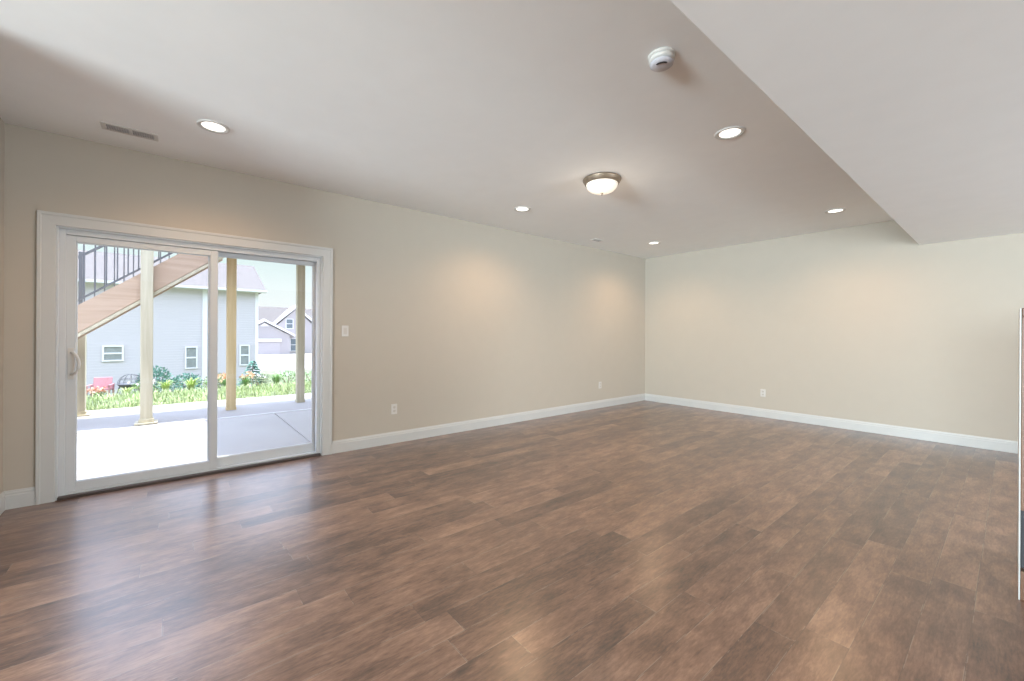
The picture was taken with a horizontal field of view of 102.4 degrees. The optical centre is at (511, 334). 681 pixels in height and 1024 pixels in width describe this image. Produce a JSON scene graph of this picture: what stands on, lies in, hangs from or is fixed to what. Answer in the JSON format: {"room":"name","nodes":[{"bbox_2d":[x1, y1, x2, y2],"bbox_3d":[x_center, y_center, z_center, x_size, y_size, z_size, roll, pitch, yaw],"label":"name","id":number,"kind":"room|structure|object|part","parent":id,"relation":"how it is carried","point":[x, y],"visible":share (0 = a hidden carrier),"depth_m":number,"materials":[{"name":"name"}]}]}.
{"room":"empty basement room","nodes":[
{"label":"empty basement room","id":0,"kind":"room"},
{"bbox_2d":[0,118,4,493],"bbox_3d":[-5.519,-0.077,0.473,6.070,2.860,1.660,0,0,-39],"label":"wall","id":1,"kind":"structure","parent":0,"point":[2,124],"depth_m":2.88,"materials":[{"name":"beige paint"}]},
{"bbox_2d":[0,492,4,514],"bbox_3d":[-3.124,1.181,2.342,0.015,0.130,1.500,0,0,-39],"label":"baseboard","id":2,"kind":"structure","parent":1,"relation":"attached to","point":[2,495],"depth_m":2.87,"materials":[{"name":"white paint"}]},
{"bbox_2d":[3,123,644,490],"bbox_3d":[-0.559,-0.036,5.518,8.000,2.890,0.160,0,0,-39],"label":"wall","id":3,"kind":"structure","parent":0,"point":[449,320],"depth_m":4.75,"materials":[{"name":"beige paint"}]},
{"bbox_2d":[35,210,332,504],"bbox_3d":[-2.678,0.173,3.661,2.060,2.150,0.022,0,0,-39],"label":"trim","id":4,"kind":"structure","parent":3,"relation":"attached to","point":[46,222],"depth_m":3.06,"materials":[{"name":"white paint"}]},
{"bbox_2d":[55,226,322,500],"bbox_3d":[-2.722,0.220,3.714,1.870,2.055,0.175,0,0,-39],"label":"door","id":5,"kind":"structure","parent":3,"relation":"in","point":[68,363],"depth_m":3.46,"materials":[{"name":"white plastic"}]},
{"bbox_3d":[-3.340,0.224,3.145,0.101,0.240,0.030,0,0,13],"label":"handle","id":6,"kind":"part","parent":5,"relation":"part of","materials":[{"name":"white plastic"}]},
{"bbox_3d":[-3.048,0.226,3.453,0.946,1.967,0.038,0,0,-39],"label":"sliding panel","id":7,"kind":"part","parent":5,"relation":"part of","materials":[{"name":"clear glass"}]},
{"bbox_3d":[-2.420,0.230,4.035,0.904,1.967,0.036,0,0,-39],"label":"fixed panel","id":8,"kind":"part","parent":5,"relation":"part of","materials":[{"name":"clear glass"}]},
{"bbox_2d":[3,393,644,509],"bbox_3d":[-0.510,1.194,5.450,8.000,0.130,0.015,0,0,-39],"label":"baseboard","id":9,"kind":"structure","parent":3,"relation":"attached to","point":[24,497],"depth_m":5.11,"materials":[{"name":"white paint"}]},
{"bbox_2d":[342,326,348,335],"bbox_3d":[-1.783,-0.036,4.402,0.072,0.116,0.011,0,0,-39],"label":"light switch","id":10,"kind":"object","parent":3,"relation":"attached to","point":[345,329],"visible":1,"depth_m":4.40,"materials":[{"name":"white plastic"}]},
{"bbox_2d":[391,404,396,413],"bbox_3d":[-1.360,0.863,4.755,0.072,0.116,0.010,0,0,-39],"label":"wall outlet","id":11,"kind":"object","parent":3,"relation":"attached to","point":[393,406],"visible":1,"depth_m":4.75,"materials":[{"name":"white plastic"}]},
{"bbox_2d":[0,0,892,258],"bbox_3d":[0.010,-1.548,0.052,14.390,0.140,9.320,0,0,-39],"label":"ceiling","id":12,"kind":"structure","parent":0,"point":[476,111],"depth_m":2.68,"materials":[{"name":"paint"}]},
{"bbox_2d":[100,121,158,141],"bbox_3d":[-2.803,-1.489,3.028,0.310,0.008,0.130,0,0,-39],"label":"ceiling vent","id":13,"kind":"object","parent":12,"relation":"in","point":[111,127],"visible":1,"depth_m":3.02,"materials":[{"name":"white plastic"}]},
{"bbox_2d":[196,119,229,133],"bbox_3d":[-2.139,-1.486,2.952,0.200,0.008,0.200,0,0,-39],"label":"recessed light","id":14,"kind":"object","parent":12,"relation":"in","point":[208,125],"visible":1,"depth_m":2.95,"materials":[{"name":"white plastic"}]},
{"bbox_2d":[514,206,530,211],"bbox_3d":[0.122,-1.474,4.855,0.200,0.008,0.200,0,0,-39],"label":"recessed light","id":15,"kind":"object","parent":12,"relation":"in","point":[520,208],"visible":1,"depth_m":4.85,"materials":[{"name":"white plastic"}]},
{"bbox_2d":[583,172,620,194],"bbox_3d":[0.853,-1.396,3.909,0.356,0.156,0.356,0,0,-39],"label":"flush light","id":16,"kind":"object","parent":12,"relation":"attached to","point":[600,183],"visible":1,"depth_m":3.81,"materials":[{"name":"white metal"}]},
{"bbox_3d":[0.853,-1.386,3.909,0.294,0.092,0.294,0,0,-39],"label":"lamp shade","id":17,"kind":"part","parent":16,"relation":"part of","materials":[{"name":"white glass"}]},
{"bbox_2d":[647,242,659,244],"bbox_3d":[2.276,-1.463,6.612,0.200,0.008,0.200,0,0,-39],"label":"recessed light","id":18,"kind":"object","parent":12,"relation":"in","point":[649,243],"visible":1,"depth_m":6.63,"materials":[{"name":"white plastic"}]},
{"bbox_2d":[648,47,675,71],"bbox_3d":[0.792,-1.444,2.181,0.142,0.060,0.142,0,0,-39],"label":"smoke detector","id":19,"kind":"object","parent":12,"relation":"attached to","point":[661,59],"visible":1,"depth_m":2.14,"materials":[{"name":"white plastic"}]},
{"bbox_2d":[714,126,744,139],"bbox_3d":[1.589,-1.466,3.006,0.200,0.008,0.200,0,0,-39],"label":"recessed light","id":20,"kind":"object","parent":12,"relation":"in","point":[731,132],"visible":1,"depth_m":3.00,"materials":[{"name":"white plastic"}]},
{"bbox_2d":[825,208,845,213],"bbox_3d":[3.817,-1.455,4.862,0.200,0.008,0.200,0,0,-39],"label":"recessed light","id":21,"kind":"object","parent":12,"relation":"in","point":[837,210],"visible":1,"depth_m":4.85,"materials":[{"name":"white plastic"}]},
{"bbox_2d":[0,400,1023,680],"bbox_3d":[-0.011,1.322,0.060,14.070,0.120,9.020,0,0,-39],"label":"floor","id":22,"kind":"structure","parent":0,"point":[644,540],"depth_m":2.24,"materials":[{"name":"brown wood"}]},
{"bbox_2d":[1017,308,1023,600],"bbox_3d":[2.917,0.577,1.876,0.626,1.400,0.770,0,0,-39],"label":"bar cabinet","id":23,"kind":"object","parent":22,"relation":"on","point":[1020,537],"visible":1,"depth_m":1.98,"materials":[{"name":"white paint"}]},
{"bbox_3d":[2.916,0.382,1.884,0.618,0.930,0.744,0,0,-39],"label":"door panel","id":24,"kind":"part","parent":23,"relation":"part of","materials":[{"name":"wood"}]},
{"bbox_2d":[645,220,1023,440],"bbox_3d":[5.500,-0.020,4.569,0.160,2.860,9.320,0,0,-39],"label":"wall","id":25,"kind":"structure","parent":0,"point":[871,323],"depth_m":5.57,"materials":[{"name":"beige paint"}]},
{"bbox_2d":[760,389,765,396],"bbox_3d":[3.891,0.910,6.388,0.010,0.116,0.072,0,0,-39],"label":"wall outlet","id":26,"kind":"object","parent":25,"relation":"attached to","point":[762,391],"visible":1,"depth_m":6.38,"materials":[{"name":"white plastic"}]},
{"bbox_2d":[645,393,1017,453],"bbox_3d":[5.426,1.225,4.513,0.015,0.130,9.000,0,0,-39],"label":"baseboard","id":27,"kind":"structure","parent":25,"relation":"attached to","point":[1002,445],"depth_m":5.50,"materials":[{"name":"white paint"}]},
{"bbox_2d":[670,0,1023,244],"bbox_3d":[0.707,-1.298,-0.798,14.070,0.354,3.600,0,0,-39],"label":"soffit","id":28,"kind":"structure","parent":0,"point":[920,103],"depth_m":1.87,"materials":[{"name":"paint"}]},
{"label":"outside","id":29,"kind":"structure","parent":0,"visible":0},
{"bbox_2d":[258,353,311,370],"bbox_3d":[-21.290,3.372,60.160,36.500,0.080,32.900,0,0,-39],"label":"driveway","id":30,"kind":"structure","parent":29,"point":[266,362],"depth_m":49.83,"materials":[{"name":"concrete"}]},
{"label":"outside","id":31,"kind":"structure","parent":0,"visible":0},
{"bbox_2d":[86,353,310,409],"bbox_3d":[-43.670,2.206,76.777,150.000,2.060,155.000,0,0,-39],"label":"ground","id":32,"kind":"structure","parent":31,"point":[272,372],"depth_m":28.29,"materials":[{"name":"green plant"}]},
{"bbox_2d":[86,386,111,396],"bbox_3d":[-9.254,1.312,9.161,0.538,0.340,0.593,0,0,-18],"label":"plant","id":33,"kind":"object","parent":32,"relation":"on","point":[93,390],"visible":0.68,"depth_m":9.14,"materials":[{"name":"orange plant"}]},
{"bbox_2d":[86,377,114,397],"bbox_3d":[-10.057,1.311,10.072,0.439,0.490,0.451,0,0,-31],"label":"garden chair","id":34,"kind":"object","parent":32,"relation":"on","point":[102,382],"visible":0.65,"depth_m":10.21,"materials":[{"name":"red plastic"}]},
{"bbox_3d":[-10.155,1.217,10.225,0.346,0.302,0.088,0,0,-31],"label":"backrest","id":35,"kind":"part","parent":34,"relation":"part of","materials":[{"name":"red plastic"}]},
{"bbox_2d":[118,387,136,395],"bbox_3d":[-8.939,1.359,9.540,0.500,0.261,0.461,0,0,-39],"label":"plant","id":36,"kind":"object","parent":32,"relation":"on","point":[125,387],"visible":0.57,"depth_m":9.53,"materials":[{"name":"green plant"}]},
{"bbox_2d":[116,374,139,396],"bbox_3d":[-9.733,1.289,10.501,0.548,0.562,0.529,0,0,-39],"label":"fire pit","id":37,"kind":"object","parent":32,"relation":"on","point":[123,385],"visible":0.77,"depth_m":10.38,"materials":[{"name":"grey metal"}]},
{"bbox_2d":[116,382,139,388],"bbox_3d":[-9.726,1.315,10.508,0.527,0.128,0.527,0,0,-39],"label":"patio table","id":38,"kind":"object","parent":37,"relation":"on","point":[121,385],"depth_m":10.34,"materials":[{"name":"grey metal"}]},
{"bbox_2d":[128,379,155,393],"bbox_3d":[-9.016,1.304,10.040,0.545,0.456,0.573,0,0,-39],"label":"shrub","id":39,"kind":"object","parent":32,"relation":"on","point":[137,383],"visible":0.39,"depth_m":9.94,"materials":[{"name":"green plant"}]},
{"bbox_2d":[135,365,174,391],"bbox_3d":[-9.862,1.267,11.373,0.841,0.844,0.828,0,0,-13],"label":"shrub","id":40,"kind":"object","parent":32,"relation":"on","point":[159,373],"visible":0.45,"depth_m":11.38,"materials":[{"name":"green plant"}]},
{"bbox_2d":[156,379,172,391],"bbox_3d":[-8.391,1.302,9.981,0.576,0.382,0.505,0,0,24],"label":"plant","id":41,"kind":"object","parent":32,"relation":"on","point":[166,385],"visible":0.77,"depth_m":9.94,"materials":[{"name":"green plant"}]},
{"bbox_2d":[78,250,267,396],"bbox_3d":[-27.320,-0.754,24.078,21.140,8.750,9.980,0,0,-39],"label":"neighbor house","id":42,"kind":"structure","parent":32,"relation":"on","point":[180,313],"depth_m":24.57,"materials":[{"name":"grey wood"}]},
{"bbox_3d":[-22.006,1.048,22.724,0.710,0.720,0.030,0,0,-39],"label":"pane","id":43,"kind":"part","parent":42,"relation":"part of","materials":[{"name":"grey glass"}]},
{"bbox_3d":[-19.376,1.401,24.886,0.460,1.200,0.030,0,0,-39],"label":"pane","id":44,"kind":"part","parent":42,"relation":"part of","materials":[{"name":"grey glass"}]},
{"bbox_3d":[-17.274,1.342,26.612,0.420,1.180,0.030,0,0,-39],"label":"pane","id":45,"kind":"part","parent":42,"relation":"part of","materials":[{"name":"grey glass"}]},
{"bbox_2d":[170,373,203,390],"bbox_3d":[-9.744,1.469,12.372,0.860,0.650,0.861,0,0,5],"label":"shrub","id":46,"kind":"object","parent":32,"relation":"on","point":[177,382],"visible":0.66,"depth_m":12.28,"materials":[{"name":"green plant"}]},
{"bbox_2d":[181,378,199,389],"bbox_3d":[-8.176,1.309,10.533,0.625,0.419,0.644,0,0,-39],"label":"plant","id":47,"kind":"object","parent":32,"relation":"on","point":[191,383],"visible":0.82,"depth_m":10.49,"materials":[{"name":"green plant"}]},
{"bbox_2d":[86,380,310,410],"bbox_3d":[-6.139,1.324,9.837,9.544,0.269,2.530,0,0,-39],"label":"grass","id":48,"kind":"structure","parent":32,"relation":"on","point":[267,390],"depth_m":8.98,"materials":[{"name":"green plant"}]},
{"bbox_2d":[202,373,223,388],"bbox_3d":[-8.845,1.421,12.316,0.692,0.576,0.715,0,0,-39],"label":"shrub","id":49,"kind":"object","parent":32,"relation":"on","point":[204,385],"visible":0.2,"depth_m":12.23,"materials":[{"name":"green plant"}]},
{"bbox_2d":[218,372,238,386],"bbox_3d":[-7.658,1.272,11.029,0.649,0.511,0.612,0,0,-14],"label":"lily","id":50,"kind":"object","parent":32,"relation":"on","point":[223,379],"visible":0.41,"depth_m":10.95,"materials":[{"name":"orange plant"}]},
{"bbox_2d":[239,371,254,386],"bbox_3d":[-7.157,1.248,11.097,0.600,0.522,0.512,0,0,14],"label":"lily","id":51,"kind":"object","parent":32,"relation":"on","point":[245,380],"visible":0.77,"depth_m":11.06,"materials":[{"name":"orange plant"}]},
{"bbox_2d":[237,361,268,386],"bbox_3d":[-12.852,2.365,20.561,2.286,2.100,2.604,0,0,-14],"label":"young conifer","id":52,"kind":"object","parent":32,"relation":"on","point":[254,367],"visible":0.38,"depth_m":20.43,"materials":[{"name":"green plant"}]},
{"bbox_2d":[249,372,274,386],"bbox_3d":[-7.389,1.340,12.111,0.741,0.495,0.722,0,0,-39],"label":"shrub","id":53,"kind":"object","parent":32,"relation":"on","point":[263,374],"visible":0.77,"depth_m":12.09,"materials":[{"name":"green plant"}]},
{"bbox_2d":[266,373,281,385],"bbox_3d":[-6.575,1.291,11.494,0.540,0.421,0.596,0,0,-39],"label":"plant","id":54,"kind":"object","parent":32,"relation":"on","point":[275,378],"visible":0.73,"depth_m":11.45,"materials":[{"name":"green plant"}]},
{"bbox_2d":[258,306,311,354],"bbox_3d":[-42.348,-0.757,69.988,16.400,8.400,9.550,0,0,-39],"label":"house","id":55,"kind":"structure","parent":32,"relation":"on","point":[276,325],"depth_m":68.73,"materials":[{"name":"grey"}]},
{"bbox_3d":[-40.212,-1.071,66.760,8.800,2.850,1.850,0,0,-39],"label":"gable trim","id":56,"kind":"part","parent":55,"relation":"part of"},
{"bbox_3d":[-37.576,-1.782,69.582,0.950,1.500,0.030,0,0,-39],"label":"pane","id":57,"kind":"part","parent":55,"relation":"part of","materials":[{"name":"blue glass"}]},
{"bbox_3d":[-37.842,-2.984,71.448,7.600,3.900,3.800,0,0,-39],"label":"gable trim","id":58,"kind":"part","parent":55,"relation":"part of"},
{"bbox_3d":[-37.112,1.770,69.978,0.900,2.000,0.030,0,0,-39],"label":"pane","id":59,"kind":"part","parent":55,"relation":"part of","materials":[{"name":"blue glass"}]},
{"bbox_2d":[274,370,295,384],"bbox_3d":[-6.724,1.302,12.333,0.723,0.536,0.720,0,0,-39],"label":"shrub","id":60,"kind":"object","parent":32,"relation":"on","point":[290,373],"visible":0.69,"depth_m":12.35,"materials":[{"name":"green plant"}]},
{"bbox_2d":[305,309,311,317],"bbox_3d":[-37.344,-0.781,82.802,8.600,8.500,10.700,0,0,-39],"label":"house","id":61,"kind":"structure","parent":32,"relation":"on","point":[308,312],"depth_m":80.68,"materials":[{"name":"grey"}]},
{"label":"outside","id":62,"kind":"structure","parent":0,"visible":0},
{"bbox_2d":[77,393,310,431],"bbox_3d":[-4.475,1.415,8.196,14.500,0.128,2.240,0,0,-39],"label":"slab","id":63,"kind":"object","parent":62,"point":[103,419],"visible":0.15,"depth_m":7.17,"materials":[{"name":"concrete"}]},
{"bbox_2d":[77,335,91,416],"bbox_3d":[-7.105,0.662,6.770,0.260,1.350,0.260,0,0,-39],"label":"wooden post","id":64,"kind":"object","parent":63,"relation":"on","point":[82,342],"visible":0.57,"depth_m":6.74,"materials":[{"name":"brown wood"}]},
{"bbox_3d":[-7.108,1.299,6.770,0.260,0.075,0.260,0,0,-39],"label":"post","id":65,"kind":"part","parent":64,"relation":"part of","materials":[{"name":"brown wood"}]},
{"bbox_2d":[134,250,157,425],"bbox_3d":[-5.471,-0.217,6.173,0.260,3.100,0.260,0,0,-39],"label":"wooden post","id":66,"kind":"object","parent":63,"relation":"on","point":[147,257],"visible":0.88,"depth_m":6.12,"materials":[{"name":"brown wood"}]},
{"bbox_3d":[-5.479,1.296,6.173,0.260,0.075,0.260,0,0,-39],"label":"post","id":67,"kind":"part","parent":66,"relation":"part of","materials":[{"name":"brown wood"}]},
{"bbox_2d":[78,244,223,338],"bbox_3d":[-6.613,-0.676,6.042,3.955,4.083,1.085,0,0,-39],"label":"stair","id":68,"kind":"structure","parent":63,"relation":"on","point":[93,313],"depth_m":6.17,"materials":[{"name":"beige wood"}]},
{"bbox_3d":[-6.837,-0.745,6.531,0.044,1.120,0.044,0,0,-39],"label":"rail post","id":69,"kind":"part","parent":68,"relation":"part of","materials":[{"name":"grey metal"}]},
{"bbox_3d":[-6.852,-0.812,6.519,3.680,3.764,0.045,0,0,-39],"label":"railing","id":70,"kind":"part","parent":68,"relation":"part of","materials":[{"name":"grey metal"}]},
{"bbox_3d":[-6.192,-0.809,5.715,3.680,3.764,0.045,0,0,-39],"label":"railing","id":71,"kind":"part","parent":68,"relation":"part of","materials":[{"name":"grey metal"}]},
{"bbox_2d":[77,409,310,433],"bbox_3d":[-3.745,1.410,7.307,14.500,0.144,0.050,0,0,-39],"label":"trim","id":72,"kind":"structure","parent":63,"relation":"attached to","point":[301,409],"depth_m":6.23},
{"bbox_2d":[225,258,236,409],"bbox_3d":[-5.036,-0.138,7.392,0.152,2.972,0.152,0,0,-39],"label":"wooden post","id":73,"kind":"object","parent":63,"relation":"on","point":[231,281],"visible":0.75,"depth_m":7.34,"materials":[{"name":"yellow wood"}]},
{"bbox_3d":[-5.044,1.323,7.392,0.152,0.050,0.152,0,0,-39],"label":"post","id":74,"kind":"part","parent":73,"relation":"part of","materials":[{"name":"yellow wood"}]},
{"bbox_2d":[295,265,304,402],"bbox_3d":[-4.235,-0.134,8.244,0.152,2.972,0.152,0,0,-39],"label":"wooden post","id":75,"kind":"object","parent":63,"relation":"on","point":[300,269],"visible":0.77,"depth_m":8.19,"materials":[{"name":"brown wood"}]},
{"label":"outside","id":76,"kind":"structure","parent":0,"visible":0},
{"bbox_2d":[77,410,310,479],"bbox_3d":[-2.676,1.408,6.005,14.500,0.120,3.270,0,0,-39],"label":"patio slab","id":77,"kind":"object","parent":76,"point":[110,452],"visible":0.35,"depth_m":5.13,"materials":[{"name":"concrete"}]}
]}

